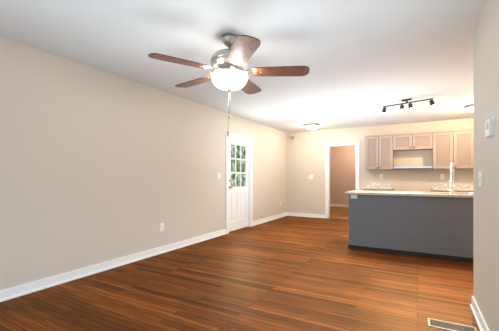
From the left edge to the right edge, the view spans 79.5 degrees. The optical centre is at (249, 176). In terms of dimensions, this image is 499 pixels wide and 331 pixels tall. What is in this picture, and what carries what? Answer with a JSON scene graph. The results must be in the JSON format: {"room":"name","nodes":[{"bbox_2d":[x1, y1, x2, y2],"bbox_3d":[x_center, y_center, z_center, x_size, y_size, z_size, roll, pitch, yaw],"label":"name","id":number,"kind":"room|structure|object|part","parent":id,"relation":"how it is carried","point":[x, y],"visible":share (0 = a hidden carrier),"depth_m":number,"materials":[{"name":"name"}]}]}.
{"room":"empty living room","nodes":[
{"label":"empty living room","id":0,"kind":"room"},
{"bbox_2d":[0,36,286,290],"bbox_3d":[-1.382,-0.070,4.511,0.120,2.440,10.160,0,0,29],"label":"wall","id":1,"kind":"structure","parent":0,"point":[97,166],"depth_m":3.65,"materials":[{"name":"paint"}]},
{"bbox_2d":[0,229,226,301],"bbox_3d":[-2.103,1.100,3.074,0.026,0.100,6.710,0,0,29],"label":"baseboard","id":2,"kind":"structure","parent":1,"relation":"attached to","point":[22,290],"depth_m":3.53,"materials":[{"name":"white wood"}]},
{"bbox_2d":[160,223,163,230],"bbox_3d":[-1.311,0.760,4.505,0.010,0.118,0.075,0,0,29],"label":"outlet","id":3,"kind":"object","parent":1,"relation":"attached to","point":[161,226],"visible":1,"depth_m":4.50,"materials":[{"name":"white plastic"}]},
{"bbox_2d":[229,139,247,231],"bbox_3d":[-0.218,0.181,6.499,0.119,1.914,0.880,0,0,29],"label":"door leaf","id":4,"kind":"structure","parent":1,"relation":"in","point":[238,184],"depth_m":6.50,"materials":[{"name":"white wood"}]},
{"bbox_2d":[226,132,252,233],"bbox_3d":[-0.253,0.130,6.508,0.138,2.040,1.090,0,0,29],"label":"door frame","id":5,"kind":"structure","parent":1,"relation":"attached to","point":[249,140],"depth_m":6.87,"materials":[{"name":"white wood"}]},
{"bbox_2d":[253,212,286,225],"bbox_3d":[0.587,1.100,7.878,0.026,0.100,2.120,0,0,29],"label":"baseboard","id":6,"kind":"structure","parent":1,"relation":"attached to","point":[271,218],"depth_m":7.72,"materials":[{"name":"white wood"}]},
{"bbox_2d":[0,206,479,330],"bbox_3d":[2.135,1.180,4.478,6.290,0.060,13.540,0,0,29],"label":"floor","id":7,"kind":"structure","parent":0,"point":[290,273],"depth_m":3.03,"materials":[{"name":"brown wood"}]},
{"bbox_2d":[363,187,393,190],"bbox_3d":[3.146,0.730,7.302,0.628,0.840,0.618,0,0,29],"label":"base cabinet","id":8,"kind":"object","parent":7,"relation":"on","point":[366,188],"depth_m":7.14,"materials":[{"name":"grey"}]},
{"bbox_2d":[371,187,390,190],"bbox_3d":[3.139,0.293,7.300,0.638,0.035,0.628,0,0,29],"label":"countertop","id":9,"kind":"structure","parent":8,"relation":"on","point":[372,188],"depth_m":7.02,"materials":[{"name":"beige stone"}]},
{"bbox_2d":[348,194,472,262],"bbox_3d":[2.877,0.718,4.470,2.588,0.865,0.708,0,0,29],"label":"kitchen island","id":10,"kind":"object","parent":7,"relation":"on","point":[438,225],"depth_m":4.35,"materials":[{"name":"grey paint"}]},
{"bbox_2d":[344,190,472,197],"bbox_3d":[2.856,0.267,4.486,2.640,0.035,0.770,0,0,29],"label":"island countertop","id":11,"kind":"structure","parent":10,"relation":"on","point":[399,194],"depth_m":4.41,"materials":[{"name":"beige stone"}]},
{"bbox_2d":[446,162,454,193],"bbox_3d":[2.879,0.021,4.310,0.112,0.458,0.229,0,0,29],"label":"faucet","id":12,"kind":"object","parent":11,"relation":"on","point":[452,188],"visible":1,"depth_m":4.22,"materials":[{"name":"silver metal"}]},
{"bbox_2d":[432,191,472,192],"bbox_3d":[4.503,0.730,6.542,0.865,0.840,0.618,0,0,29],"label":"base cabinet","id":13,"kind":"object","parent":7,"relation":"on","point":[432,191],"depth_m":6.26,"materials":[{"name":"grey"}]},
{"bbox_2d":[432,187,472,190],"bbox_3d":[5.165,0.293,6.166,2.407,0.035,0.628,0,0,29],"label":"countertop","id":14,"kind":"structure","parent":13,"relation":"on","point":[433,188],"depth_m":6.65,"materials":[{"name":"beige stone"}]},
{"bbox_2d":[427,318,477,330],"bbox_3d":[1.547,1.147,2.291,0.320,0.006,0.150,0,0,29],"label":"floor vent","id":15,"kind":"object","parent":7,"relation":"in","point":[444,325],"visible":1,"depth_m":2.30,"materials":[{"name":"beige metal"}]},
{"bbox_2d":[0,0,484,132],"bbox_3d":[2.135,-1.320,4.478,6.290,0.060,13.540,0,0,29],"label":"ceiling","id":16,"kind":"structure","parent":0,"point":[365,61],"depth_m":3.00,"materials":[{"name":"paint"}]},
{"bbox_2d":[148,33,309,136],"bbox_3d":[-0.194,-0.830,2.809,1.392,0.920,1.390,0,0,29],"label":"ceiling fan","id":17,"kind":"object","parent":16,"relation":"hanging from","point":[229,65],"visible":1,"depth_m":2.66,"materials":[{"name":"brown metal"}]},
{"bbox_3d":[-0.184,-0.868,2.770,0.334,0.128,0.334,0,0,29],"label":"lamp shade","id":18,"kind":"part","parent":17,"relation":"part of","materials":[{"name":"white glass"}]},
{"bbox_2d":[305,124,318,129],"bbox_3d":[1.555,-1.222,7.484,0.360,0.135,0.360,0,0,29],"label":"flush ceiling light","id":19,"kind":"object","parent":16,"relation":"attached to","point":[311,126],"visible":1,"depth_m":7.36,"materials":[{"name":"white glass"}]},
{"bbox_2d":[381,98,434,113],"bbox_3d":[2.624,-1.194,5.004,0.098,0.191,0.829,0,0,-44],"label":"track light","id":20,"kind":"object","parent":16,"relation":"attached to","point":[431,102],"visible":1,"depth_m":4.98,"materials":[{"name":"black metal"}]},
{"bbox_2d":[466,104,472,111],"bbox_3d":[4.137,-1.222,5.443,0.340,0.135,0.340,0,0,29],"label":"kitchen ceiling light","id":21,"kind":"object","parent":16,"relation":"attached to","point":[469,108],"visible":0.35,"depth_m":5.43,"materials":[{"name":"white glass"}]},
{"bbox_2d":[330,146,355,204],"bbox_3d":[4.018,-0.070,11.114,2.350,2.440,0.120,0,0,29],"label":"wall","id":22,"kind":"structure","parent":0,"point":[342,169],"depth_m":11.33,"materials":[{"name":"paint"}]},
{"bbox_2d":[330,204,348,206],"bbox_3d":[3.978,1.100,11.053,2.280,0.100,0.026,0,0,29],"label":"baseboard","id":23,"kind":"structure","parent":22,"relation":"attached to","point":[339,205],"depth_m":11.35,"materials":[{"name":"white wood"}]},
{"bbox_2d":[287,118,472,214],"bbox_3d":[3.815,-0.070,7.354,6.170,2.440,0.120,0,0,29],"label":"wall","id":24,"kind":"structure","parent":0,"point":[305,160],"depth_m":7.79,"materials":[{"name":"paint"}]},
{"bbox_2d":[287,212,324,217],"bbox_3d":[1.596,1.100,8.513,1.105,0.100,0.026,0,0,29],"label":"baseboard","id":25,"kind":"structure","parent":24,"relation":"attached to","point":[288,213],"depth_m":8.51,"materials":[{"name":"white wood"}]},
{"bbox_2d":[325,141,359,218],"bbox_3d":[2.506,0.115,8.087,0.900,2.070,0.156,0,0,29],"label":"trim","id":26,"kind":"structure","parent":24,"relation":"attached to","point":[327,173],"depth_m":8.21,"materials":[{"name":"white wood"}]},
{"bbox_2d":[365,134,392,168],"bbox_3d":[3.215,-0.590,7.424,0.627,0.840,0.338,0,0,29],"label":"upper cabinet","id":27,"kind":"object","parent":24,"relation":"attached to","point":[378,148],"depth_m":7.27,"materials":[{"name":"beige wood"}]},
{"bbox_2d":[393,132,432,152],"bbox_3d":[3.841,-0.817,7.074,0.809,0.385,0.338,0,0,29],"label":"upper cabinet","id":28,"kind":"object","parent":24,"relation":"attached to","point":[403,141],"depth_m":6.93,"materials":[{"name":"beige wood"}]},
{"bbox_2d":[433,129,472,168],"bbox_3d":[4.554,-0.590,6.674,0.826,0.840,0.338,0,0,29],"label":"upper cabinet","id":29,"kind":"object","parent":24,"relation":"attached to","point":[455,147],"depth_m":6.54,"materials":[{"name":"beige wood"}]},
{"bbox_2d":[393,166,431,168],"bbox_3d":[3.844,-0.209,7.076,0.792,0.052,0.330,0,0,29],"label":"range hood","id":30,"kind":"object","parent":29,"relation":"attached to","point":[413,167],"visible":1,"depth_m":6.97,"materials":[{"name":"silver metal"}]},
{"bbox_2d":[473,0,498,330],"bbox_3d":[0.782,-0.070,0.393,0.120,2.440,5.090,0,0,29],"label":"wall","id":31,"kind":"structure","parent":0,"point":[486,163],"depth_m":2.14,"materials":[{"name":"paint"}]},
{"bbox_2d":[478,171,481,186],"bbox_3d":[1.792,0.020,2.332,0.012,0.118,0.120,0,0,29],"label":"light switch","id":32,"kind":"object","parent":31,"relation":"attached to","point":[480,178],"visible":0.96,"depth_m":2.31,"materials":[{"name":"white plastic"}]},
{"bbox_2d":[470,296,489,330],"bbox_3d":[0.747,1.100,0.481,0.026,0.100,4.970,0,0,29],"label":"baseboard","id":33,"kind":"structure","parent":31,"relation":"attached to","point":[478,316],"depth_m":2.35,"materials":[{"name":"white wood"}]},
{"bbox_2d":[485,117,493,138],"bbox_3d":[1.594,-0.320,1.995,0.028,0.130,0.150,0,0,29],"label":"thermostat","id":34,"kind":"object","parent":31,"relation":"attached to","point":[489,128],"visible":1,"depth_m":1.94,"materials":[{"name":"white plastic"}]}
]}

